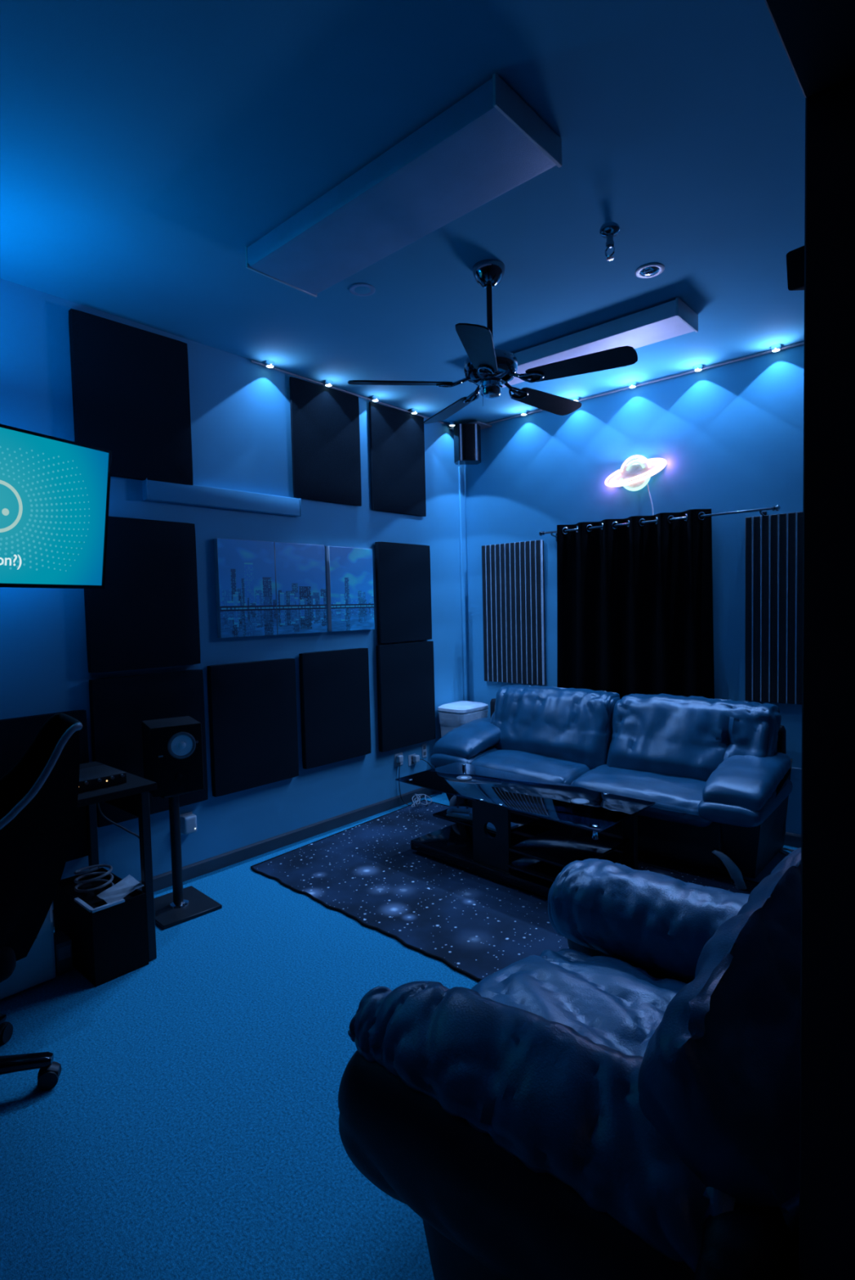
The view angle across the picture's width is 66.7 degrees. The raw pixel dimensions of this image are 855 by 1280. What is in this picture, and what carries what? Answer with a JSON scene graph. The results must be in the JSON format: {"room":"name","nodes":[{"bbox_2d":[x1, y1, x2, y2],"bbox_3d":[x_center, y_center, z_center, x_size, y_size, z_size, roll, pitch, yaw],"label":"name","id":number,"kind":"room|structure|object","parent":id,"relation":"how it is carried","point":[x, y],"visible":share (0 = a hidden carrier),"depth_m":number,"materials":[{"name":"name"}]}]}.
{"room":"recording studio","nodes":[
{"label":"recording studio","id":0,"kind":"room"},
{"bbox_2d":[0,278,469,910],"bbox_3d":[-1.558,-0.182,3.303,0.120,3.000,5.750,1,4,42],"label":"wall","id":1,"kind":"structure","parent":0,"point":[240,411],"depth_m":3.68,"materials":[{"name":"paint"}]},
{"bbox_2d":[0,709,88,862],"bbox_3d":[-1.819,0.696,2.905,0.050,0.700,0.575,1,4,42],"label":"acoustic panel","id":2,"kind":"object","parent":1,"relation":"attached to","point":[16,734],"visible":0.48,"depth_m":2.90,"materials":[{"name":"black fabric"}]},
{"bbox_2d":[0,423,111,589],"bbox_3d":[-1.857,-0.506,2.516,0.546,0.613,1.064,0,3,25],"label":"television","id":3,"kind":"object","parent":1,"relation":"attached to","point":[55,491],"visible":1,"depth_m":2.67,"materials":[{"name":"black paint"}]},
{"bbox_2d":[68,308,192,484],"bbox_3d":[-1.466,-1.182,3.253,0.050,0.747,0.575,1,4,42],"label":"acoustic panel","id":4,"kind":"object","parent":1,"relation":"attached to","point":[131,384],"visible":0.91,"depth_m":3.22,"materials":[{"name":"black fabric"}]},
{"bbox_2d":[84,515,200,672],"bbox_3d":[-1.441,-0.233,3.304,0.050,0.756,0.568,1,4,42],"label":"acoustic panel","id":5,"kind":"object","parent":1,"relation":"attached to","point":[145,615],"visible":0.86,"depth_m":3.28,"materials":[{"name":"black fabric"}]},
{"bbox_2d":[88,669,208,827],"bbox_3d":[-1.420,0.534,3.347,0.050,0.720,0.578,1,4,42],"label":"acoustic panel","id":6,"kind":"object","parent":1,"relation":"attached to","point":[118,705],"visible":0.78,"depth_m":3.26,"materials":[{"name":"black fabric"}]},
{"bbox_2d":[179,811,196,835],"bbox_3d":[-1.287,0.993,3.503,0.055,0.110,0.072,1,4,42],"label":"adapter","id":7,"kind":"object","parent":1,"relation":"attached to","point":[188,820],"visible":1,"depth_m":3.48,"materials":[{"name":"white plastic"}]},
{"bbox_2d":[142,478,301,516],"bbox_3d":[-1.115,-0.792,3.656,0.048,0.108,0.966,1,4,42],"label":"wall rail","id":8,"kind":"object","parent":1,"relation":"attached to","point":[152,491],"visible":0.95,"depth_m":3.59,"materials":[{"name":"paint"}]},
{"bbox_2d":[213,537,276,638],"bbox_3d":[-1.045,-0.298,3.755,0.036,0.554,0.374,1,4,42],"label":"canvas","id":9,"kind":"object","parent":1,"relation":"attached to","point":[245,570],"visible":1,"depth_m":3.73,"materials":[{"name":"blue printed canvas"}]},
{"bbox_2d":[52,787,439,927],"bbox_3d":[-1.481,1.278,3.327,0.010,0.078,5.530,1,4,42],"label":"baseboard","id":10,"kind":"structure","parent":1,"relation":"attached to","point":[162,881],"depth_m":3.98,"materials":[{"name":"rubber"}]},
{"bbox_2d":[207,657,298,796],"bbox_3d":[-1.009,0.492,3.804,0.050,0.733,0.570,1,4,42],"label":"acoustic panel","id":11,"kind":"object","parent":1,"relation":"attached to","point":[252,704],"visible":1,"depth_m":3.76,"materials":[{"name":"black fabric"}]},
{"bbox_2d":[273,542,327,635],"bbox_3d":[-0.791,-0.318,4.038,0.036,0.554,0.380,1,4,42],"label":"canvas","id":12,"kind":"object","parent":1,"relation":"attached to","point":[300,568],"visible":1,"depth_m":4.02,"materials":[{"name":"blue fabric"}]},
{"bbox_2d":[288,376,361,506],"bbox_3d":[-0.646,-1.257,4.183,0.028,0.732,0.557,1,4,42],"label":"acoustic panel","id":13,"kind":"object","parent":1,"relation":"attached to","point":[325,420],"visible":1,"depth_m":4.15,"materials":[{"name":"black fabric"}]},
{"bbox_2d":[298,648,370,768],"bbox_3d":[-0.597,0.432,4.262,0.050,0.730,0.558,1,4,42],"label":"acoustic panel","id":14,"kind":"object","parent":1,"relation":"attached to","point":[335,694],"visible":1,"depth_m":4.22,"materials":[{"name":"black fabric"}]},
{"bbox_2d":[325,546,374,631],"bbox_3d":[-0.513,-0.340,4.348,0.036,0.552,0.382,1,4,42],"label":"canvas","id":15,"kind":"object","parent":1,"relation":"attached to","point":[349,571],"visible":1,"depth_m":4.32,"materials":[{"name":"blue fabric"}]},
{"bbox_2d":[250,360,453,426],"bbox_3d":[-0.386,-1.652,4.466,0.012,0.040,1.900,1,4,42],"label":"wire","id":16,"kind":"object","parent":1,"relation":"attached to","point":[251,361],"visible":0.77,"depth_m":4.25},
{"bbox_2d":[368,401,426,516],"bbox_3d":[-0.208,-1.281,4.671,0.028,0.738,0.547,1,4,42],"label":"acoustic panel","id":17,"kind":"object","parent":1,"relation":"attached to","point":[397,437],"visible":1,"depth_m":4.64,"materials":[{"name":"black fabric"}]},
{"bbox_2d":[394,751,403,766],"bbox_3d":[-0.196,0.872,4.725,0.044,0.091,0.085,1,4,42],"label":"wall socket","id":18,"kind":"object","parent":1,"relation":"attached to","point":[398,757],"visible":1,"depth_m":4.71,"materials":[{"name":"white plastic"}]},
{"bbox_2d":[398,763,408,805],"bbox_3d":[-0.173,1.046,4.724,0.074,0.325,0.014,-2,3,-3],"label":"cord","id":19,"kind":"object","parent":18,"relation":"hanging from","point":[399,763],"visible":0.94,"depth_m":4.72,"materials":[{"name":"black plastic"}]},
{"bbox_2d":[374,542,431,643],"bbox_3d":[-0.168,-0.343,4.722,0.050,0.710,0.538,1,4,42],"label":"acoustic panel","id":20,"kind":"object","parent":1,"relation":"attached to","point":[402,571],"visible":1,"depth_m":4.67,"materials":[{"name":"black fabric"}]},
{"bbox_2d":[376,640,435,751],"bbox_3d":[-0.151,0.398,4.759,0.050,0.754,0.568,1,4,42],"label":"acoustic panel","id":21,"kind":"object","parent":1,"relation":"attached to","point":[405,672],"visible":1,"depth_m":4.71,"materials":[{"name":"black fabric"}]},
{"bbox_2d":[408,753,419,765],"bbox_3d":[-0.100,0.894,4.833,0.044,0.080,0.082,1,4,42],"label":"wall socket","id":22,"kind":"object","parent":1,"relation":"attached to","point":[413,758],"visible":1,"depth_m":4.83,"materials":[{"name":"white plastic"}]},
{"bbox_2d":[422,742,426,757],"bbox_3d":[-0.024,0.841,4.944,0.008,0.105,0.050,1,4,42],"label":"wall socket","id":23,"kind":"object","parent":1,"relation":"attached to","point":[424,745],"visible":1,"depth_m":4.94,"materials":[{"name":"white plastic"}]},
{"bbox_2d":[457,466,466,701],"bbox_3d":[0.290,-0.147,5.266,0.012,2.480,0.028,1,4,42],"label":"cable raceway","id":24,"kind":"object","parent":1,"relation":"attached to","point":[459,468],"visible":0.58,"depth_m":5.25,"materials":[{"name":"paint"}]},
{"bbox_2d":[0,791,797,1279],"bbox_3d":[0.213,1.393,1.828,4.777,0.080,5.750,1,4,42],"label":"floor","id":25,"kind":"structure","parent":0,"point":[188,1129],"depth_m":1.90,"materials":[{"name":"carpet"}]},
{"bbox_2d":[0,903,55,999],"bbox_3d":[-1.708,1.128,2.626,0.429,0.460,0.222,1,4,42],"label":"computer tower","id":26,"kind":"object","parent":25,"relation":"on","point":[38,966],"visible":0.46,"depth_m":2.52,"materials":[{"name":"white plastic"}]},
{"bbox_2d":[0,712,82,1090],"bbox_3d":[-1.431,0.829,1.921,0.646,1.116,0.771,1,4,42],"label":"office chair","id":27,"kind":"object","parent":25,"relation":"on","point":[38,796],"visible":1,"depth_m":1.95,"materials":[{"name":"black leather"}]},
{"bbox_2d":[53,864,148,986],"bbox_3d":[-1.388,1.150,2.740,0.434,0.390,0.214,1,4,42],"label":"storage bin","id":28,"kind":"object","parent":25,"relation":"on","point":[109,941],"depth_m":2.63,"materials":[{"name":"plastic"}]},
{"bbox_2d":[97,874,143,903],"bbox_3d":[-1.265,1.029,2.675,0.140,0.047,0.136,1,4,42],"label":"folded paper","id":29,"kind":"object","parent":28,"relation":"on","point":[128,884],"visible":0.99,"depth_m":2.67,"materials":[{"name":"white paper"}]},
{"bbox_2d":[71,761,156,961],"bbox_3d":[-1.869,1.002,2.337,0.630,0.750,1.570,1,4,42],"label":"desk","id":30,"kind":"object","parent":25,"relation":"on","point":[132,797],"visible":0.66,"depth_m":2.70,"materials":[{"name":"black paint"}]},
{"bbox_2d":[78,764,126,792],"bbox_3d":[-1.406,0.575,2.677,0.232,0.045,0.240,1,4,42],"label":"audio interface","id":31,"kind":"object","parent":30,"relation":"on","point":[102,775],"visible":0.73,"depth_m":2.65,"materials":[{"name":"black paint"}]},
{"bbox_2d":[96,803,139,839],"bbox_3d":[-1.500,0.988,3.206,0.025,0.649,0.239,1,4,36],"label":"cable","id":32,"kind":"object","parent":30,"relation":"hanging from","point":[98,805],"visible":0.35,"depth_m":3.16,"materials":[{"name":"black plastic"}]},
{"bbox_2d":[148,789,222,929],"bbox_3d":[-1.230,1.020,3.178,0.330,0.597,0.290,2,4,45],"label":"speaker stand","id":33,"kind":"object","parent":25,"relation":"on","point":[181,905],"visible":0.8,"depth_m":3.17,"materials":[{"name":"black paint"}]},
{"bbox_2d":[141,715,204,797],"bbox_3d":[-1.241,0.559,3.162,0.230,0.325,0.270,-3,3,-32],"label":"monitor speaker","id":34,"kind":"object","parent":33,"relation":"on","point":[172,747],"visible":0.99,"depth_m":3.06},
{"bbox_2d":[437,701,488,737],"bbox_3d":[0.284,0.839,5.055,0.294,0.694,0.364,1,4,42],"label":"waste bin","id":35,"kind":"object","parent":25,"relation":"on","point":[452,715],"visible":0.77,"depth_m":4.93,"materials":[{"name":"white plastic"}]},
{"bbox_2d":[250,800,759,982],"bbox_3d":[0.340,1.262,3.434,2.472,0.013,1.633,1,4,42],"label":"rug","id":36,"kind":"object","parent":25,"relation":"on","point":[369,872],"visible":0.42,"depth_m":3.29,"materials":[{"name":"black carpet"}]},
{"bbox_2d":[411,793,431,807],"bbox_3d":[-0.066,1.172,4.738,0.166,0.053,0.249,1,4,42],"label":"cord tangle","id":37,"kind":"object","parent":36,"relation":"on","point":[415,794],"visible":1,"depth_m":4.72,"materials":[{"name":"white plastic"}]},
{"bbox_2d":[395,761,655,897],"bbox_3d":[0.485,1.035,3.618,1.370,0.414,0.577,2,4,45],"label":"glass coffee table","id":38,"kind":"object","parent":36,"relation":"on","point":[508,856],"visible":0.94,"depth_m":3.41,"materials":[{"name":"black glass"}]},
{"bbox_2d":[445,811,472,820],"bbox_3d":[0.235,1.033,3.876,0.200,0.022,0.150,1,3,33],"label":"stack","id":39,"kind":"object","parent":38,"relation":"on","point":[465,815],"visible":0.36,"depth_m":3.82,"materials":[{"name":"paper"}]},
{"bbox_2d":[446,805,471,816],"bbox_3d":[0.205,1.006,3.847,0.167,0.035,0.108,0,3,22],"label":"game controller","id":40,"kind":"object","parent":39,"relation":"on","point":[460,809],"visible":0.8,"depth_m":3.84,"materials":[{"name":"black plastic"}]},
{"bbox_2d":[456,775,471,780],"bbox_3d":[0.219,0.823,3.881,0.092,0.004,0.092,1,4,42],"label":"coaster","id":41,"kind":"object","parent":38,"relation":"on","point":[460,777],"visible":1,"depth_m":3.88,"materials":[{"name":"grey plastic"}]},
{"bbox_2d":[432,800,539,834],"bbox_3d":[0.343,1.050,3.851,0.530,0.016,0.355,2,4,45],"label":"shelf","id":42,"kind":"object","parent":38,"relation":"attached to","point":[522,820],"depth_m":3.79,"materials":[{"name":"black glass"}]},
{"bbox_2d":[486,822,518,831],"bbox_3d":[0.402,1.044,3.661,0.150,0.014,0.160,-4,4,-37],"label":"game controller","id":43,"kind":"object","parent":38,"relation":"on","point":[490,826],"visible":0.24,"depth_m":3.62,"materials":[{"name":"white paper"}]},
{"bbox_2d":[410,822,629,897],"bbox_3d":[0.481,1.198,3.611,1.110,0.055,0.535,2,4,45],"label":"shelf","id":44,"kind":"object","parent":38,"relation":"attached to","point":[453,843],"depth_m":3.59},
{"bbox_2d":[506,849,629,882],"bbox_3d":[0.733,1.137,3.355,0.395,0.014,0.545,2,4,45],"label":"shelf","id":45,"kind":"object","parent":38,"relation":"attached to","point":[544,870],"depth_m":3.28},
{"bbox_2d":[508,823,629,867],"bbox_3d":[0.738,1.058,3.358,0.395,0.018,0.525,2,4,45],"label":"shelf","id":46,"kind":"object","parent":38,"relation":"attached to","point":[563,844],"depth_m":3.32,"materials":[{"name":"black glass"}]},
{"bbox_2d":[570,798,589,804],"bbox_3d":[0.791,0.836,3.368,0.094,0.004,0.094,1,4,42],"label":"coaster","id":47,"kind":"object","parent":38,"relation":"on","point":[577,801],"visible":1,"depth_m":3.36,"materials":[{"name":"grey plastic"}]},
{"bbox_2d":[337,847,800,1279],"bbox_3d":[0.489,0.918,1.541,0.956,0.886,1.230,1,4,42],"label":"leather armchair","id":48,"kind":"object","parent":25,"relation":"on","point":[621,1102],"visible":0.84,"depth_m":1.09,"materials":[{"name":"black leather"}]},
{"bbox_2d":[471,948,686,1057],"bbox_3d":[0.383,1.015,1.596,0.721,0.268,0.729,1,4,42],"label":"seat cushion","id":49,"kind":"object","parent":48,"relation":"on","point":[617,999],"depth_m":1.66,"materials":[{"name":"leather"}]},
{"bbox_2d":[637,847,800,1231],"bbox_3d":[0.692,0.758,1.301,0.336,0.552,0.994,1,4,42],"label":"cushion","id":50,"kind":"object","parent":48,"relation":"on","point":[718,1076],"depth_m":0.96,"materials":[{"name":"leather"}]},
{"bbox_2d":[430,684,792,889],"bbox_3d":[1.031,0.781,4.061,2.137,0.876,0.744,1,4,42],"label":"leather sofa","id":51,"kind":"object","parent":25,"relation":"on","point":[716,772],"visible":0.89,"depth_m":3.69,"materials":[{"name":"black leather"}]},
{"bbox_2d":[433,717,500,759],"bbox_3d":[0.351,0.692,4.630,0.361,0.203,0.612,1,4,42],"label":"armrest","id":52,"kind":"object","parent":51,"relation":"on","point":[476,739],"depth_m":4.47,"materials":[{"name":"leather"}]},
{"bbox_2d":[471,749,590,784],"bbox_3d":[0.684,0.843,4.313,0.847,0.175,0.644,1,4,42],"label":"seat cushion","id":53,"kind":"object","parent":51,"relation":"on","point":[548,766],"depth_m":4.13,"materials":[{"name":"leather"}]},
{"bbox_2d":[489,684,620,769],"bbox_3d":[0.830,0.580,4.440,0.933,0.497,0.362,1,4,42],"label":"cushion","id":54,"kind":"object","parent":51,"relation":"on","point":[574,726],"depth_m":4.29,"materials":[{"name":"leather"}]},
{"bbox_2d":[570,764,711,826],"bbox_3d":[1.308,0.858,3.751,0.831,0.173,0.646,1,4,42],"label":"seat cushion","id":55,"kind":"object","parent":51,"relation":"on","point":[680,799],"depth_m":3.54,"materials":[{"name":"leather"}]},
{"bbox_2d":[606,693,781,781],"bbox_3d":[1.528,0.594,3.815,0.941,0.502,0.362,1,4,42],"label":"cushion","id":56,"kind":"object","parent":51,"relation":"on","point":[664,735],"depth_m":3.72,"materials":[{"name":"leather"}]},
{"bbox_2d":[702,751,791,811],"bbox_3d":[1.694,0.721,3.426,0.305,0.209,0.613,1,4,42],"label":"armrest","id":57,"kind":"object","parent":51,"relation":"on","point":[744,781],"depth_m":3.29,"materials":[{"name":"leather"}]},
{"bbox_2d":[777,847,794,856],"bbox_3d":[2.029,1.198,3.649,0.238,0.020,0.109,1,4,42],"label":"cord tangle","id":58,"kind":"object","parent":25,"relation":"on","point":[780,851],"visible":0.31,"depth_m":3.67,"materials":[{"name":"black plastic"}]},
{"bbox_2d":[0,0,804,426],"bbox_3d":[0.141,-1.619,1.674,4.777,0.206,5.750,1,4,42],"label":"ceiling","id":59,"kind":"structure","parent":0,"point":[144,144],"depth_m":2.17,"materials":[{"name":"paint"}]},
{"bbox_2d":[265,360,274,368],"bbox_3d":[-0.924,-1.616,3.807,0.052,0.036,0.052,1,4,42],"label":"recessed light","id":60,"kind":"object","parent":59,"relation":"in","point":[268,363],"visible":1,"depth_m":3.79,"materials":[{"name":"silver metal"}]},
{"bbox_2d":[324,379,332,386],"bbox_3d":[-0.630,-1.633,4.135,0.052,0.036,0.052,1,4,42],"label":"recessed light","id":61,"kind":"object","parent":59,"relation":"in","point":[328,383],"visible":1,"depth_m":4.12,"materials":[{"name":"silver metal"}]},
{"bbox_2d":[349,283,375,296],"bbox_3d":[-0.298,-1.606,2.977,0.120,0.008,0.120,1,4,42],"label":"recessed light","id":62,"kind":"object","parent":59,"relation":"in","point":[357,289],"visible":1,"depth_m":2.97,"materials":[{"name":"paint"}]},
{"bbox_2d":[371,395,378,401],"bbox_3d":[-0.356,-1.649,4.439,0.052,0.036,0.052,1,4,42],"label":"recessed light","id":63,"kind":"object","parent":59,"relation":"in","point":[374,398],"visible":1,"depth_m":4.42,"materials":[{"name":"silver metal"}]},
{"bbox_2d":[244,72,561,297],"bbox_3d":[-0.154,-1.541,2.327,1.235,0.094,0.354,1,4,42],"label":"ceiling panel","id":64,"kind":"object","parent":59,"relation":"attached to","point":[489,143],"visible":1,"depth_m":2.16,"materials":[{"name":"white plastic"}]},
{"bbox_2d":[410,408,417,414],"bbox_3d":[-0.096,-1.664,4.730,0.052,0.036,0.052,1,4,42],"label":"recessed light","id":65,"kind":"object","parent":59,"relation":"in","point":[414,411],"visible":1,"depth_m":4.71,"materials":[{"name":"silver metal"}]},
{"bbox_2d":[448,421,455,426],"bbox_3d":[0.191,-1.681,5.049,0.052,0.036,0.052,1,4,42],"label":"recessed light","id":66,"kind":"object","parent":59,"relation":"in","point":[450,423],"visible":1,"depth_m":5.03,"materials":[{"name":"silver metal"}]},
{"bbox_2d":[347,258,637,423],"bbox_3d":[0.305,-1.318,2.832,1.186,0.587,1.168,1,4,42],"label":"ceiling fan","id":67,"kind":"object","parent":59,"relation":"hanging from","point":[488,368],"visible":1,"depth_m":2.75,"materials":[{"name":"black metal"}]},
{"bbox_2d":[520,409,527,415],"bbox_3d":[0.712,-1.678,4.800,0.052,0.036,0.052,1,4,42],"label":"recessed light","id":68,"kind":"object","parent":59,"relation":"in","point":[523,412],"visible":1,"depth_m":4.78,"materials":[{"name":"silver metal"}]},
{"bbox_2d":[571,396,578,401],"bbox_3d":[1.029,-1.671,4.516,0.052,0.036,0.052,1,4,42],"label":"recessed light","id":69,"kind":"object","parent":59,"relation":"in","point":[575,398],"visible":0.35,"depth_m":4.49,"materials":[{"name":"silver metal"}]},
{"bbox_2d":[502,297,697,387],"bbox_3d":[0.820,-1.605,3.585,1.225,0.094,0.269,1,4,42],"label":"ceiling panel","id":70,"kind":"object","parent":59,"relation":"attached to","point":[673,318],"visible":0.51,"depth_m":3.34,"materials":[{"name":"white plastic"}]},
{"bbox_2d":[599,225,619,261],"bbox_3d":[0.716,-1.552,2.548,0.076,0.109,0.076,1,4,42],"label":"sprinkler","id":71,"kind":"object","parent":59,"relation":"attached to","point":[609,232],"visible":1,"depth_m":2.54,"materials":[{"name":"silver metal"}]},
{"bbox_2d":[634,262,664,278],"bbox_3d":[0.973,-1.612,2.845,0.124,0.021,0.124,1,4,42],"label":"recessed light","id":72,"kind":"object","parent":59,"relation":"in","point":[652,269],"visible":1,"depth_m":2.83,"materials":[{"name":"white plastic"}]},
{"bbox_2d":[464,341,804,834],"bbox_3d":[2.062,-0.296,3.834,4.557,3.000,0.120,1,4,42],"label":"wall","id":73,"kind":"structure","parent":0,"point":[729,437],"depth_m":4.15,"materials":[{"name":"paint"}]},
{"bbox_2d":[448,420,491,464],"bbox_3d":[0.317,-1.522,5.059,0.280,0.287,0.252,1,4,42],"label":"loudspeaker","id":74,"kind":"object","parent":73,"relation":"attached to","point":[467,437],"visible":1,"depth_m":4.96,"materials":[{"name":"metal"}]},
{"bbox_2d":[462,423,474,459],"bbox_3d":[0.314,-1.511,4.951,0.089,0.267,0.021,-2,3,-3],"label":"grille","id":75,"kind":"object","parent":74,"relation":"attached to","point":[468,429],"depth_m":4.94,"materials":[{"name":"black fabric"}]},
{"bbox_2d":[481,539,545,684],"bbox_3d":[0.655,-0.206,5.001,0.550,1.078,0.034,1,4,42],"label":"slatted panel","id":76,"kind":"object","parent":73,"relation":"attached to","point":[513,573],"visible":1,"depth_m":4.97,"materials":[{"name":"wood"}]},
{"bbox_2d":[604,454,666,515],"bbox_3d":[1.375,-0.989,4.277,0.423,0.446,0.063,1,4,42],"label":"sign","id":77,"kind":"object","parent":73,"relation":"attached to","point":[636,474],"visible":1,"depth_m":4.26,"materials":[{"name":"white plastic"}]},
{"bbox_2d":[485,342,804,424],"bbox_3d":[1.425,-1.667,4.209,2.950,0.010,0.012,1,4,42],"label":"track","id":78,"kind":"object","parent":73,"relation":"attached to","point":[801,343],"visible":0.67,"depth_m":4.10,"materials":[{"name":"black metal"}]},
{"bbox_2d":[627,381,636,388],"bbox_3d":[1.338,-1.665,4.239,0.052,0.036,0.052,1,4,42],"label":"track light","id":79,"kind":"object","parent":78,"relation":"attached to","point":[631,384],"visible":1,"depth_m":4.22,"materials":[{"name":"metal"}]},
{"bbox_2d":[693,364,702,371],"bbox_3d":[1.650,-1.658,3.959,0.052,0.036,0.052,1,4,42],"label":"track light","id":80,"kind":"object","parent":78,"relation":"attached to","point":[698,367],"visible":1,"depth_m":3.94,"materials":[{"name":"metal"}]},
{"bbox_2d":[770,343,781,351],"bbox_3d":[1.971,-1.651,3.672,0.052,0.036,0.052,1,4,42],"label":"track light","id":81,"kind":"object","parent":78,"relation":"attached to","point":[776,347],"visible":1,"depth_m":3.65,"materials":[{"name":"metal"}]},
{"bbox_2d":[538,504,779,541],"bbox_3d":[1.426,-0.743,4.226,1.584,0.078,0.099,1,4,42],"label":"curtain rod","id":82,"kind":"object","parent":73,"relation":"attached to","point":[762,511],"visible":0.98,"depth_m":3.94,"materials":[{"name":"silver metal"}]},
{"bbox_2d":[556,508,714,698],"bbox_3d":[1.346,0.142,4.323,1.090,1.900,0.077,1,4,42],"label":"curtain","id":83,"kind":"object","parent":82,"relation":"hanging from","point":[634,601],"visible":0.72,"depth_m":4.25,"materials":[{"name":"black fabric"}]},
{"bbox_2d":[745,511,802,704],"bbox_3d":[2.107,-0.178,3.698,0.550,1.092,0.034,1,4,42],"label":"slatted panel","id":84,"kind":"object","parent":73,"relation":"attached to","point":[774,542],"visible":0.55,"depth_m":3.77,"materials":[{"name":"wood"}]},
{"bbox_2d":[783,831,800,848],"bbox_3d":[1.528,1.154,4.331,3.127,0.078,0.010,1,4,42],"label":"baseboard","id":85,"kind":"structure","parent":73,"relation":"attached to","point":[793,840],"depth_m":3.79,"materials":[{"name":"rubber"}]},
{"bbox_3d":[0.857,-0.128,1.126,0.110,3.000,5.530,1,4,42],"label":"wall","id":86,"kind":"structure","parent":0,"visible":0},
{"bbox_2d":[786,245,804,290],"bbox_3d":[0.945,-0.874,1.466,0.119,0.108,0.226,-3,4,-34],"label":"loudspeaker","id":87,"kind":"object","parent":86,"relation":"attached to","point":[794,258],"visible":0.29,"depth_m":1.51,"materials":[{"name":"black paint"}]},
{"bbox_2d":[764,0,854,1279],"bbox_3d":[0.201,0.372,0.405,0.150,2.106,1.110,1,4,42],"label":"trim","id":88,"kind":"structure","parent":86,"relation":"attached to","point":[817,37],"depth_m":0.78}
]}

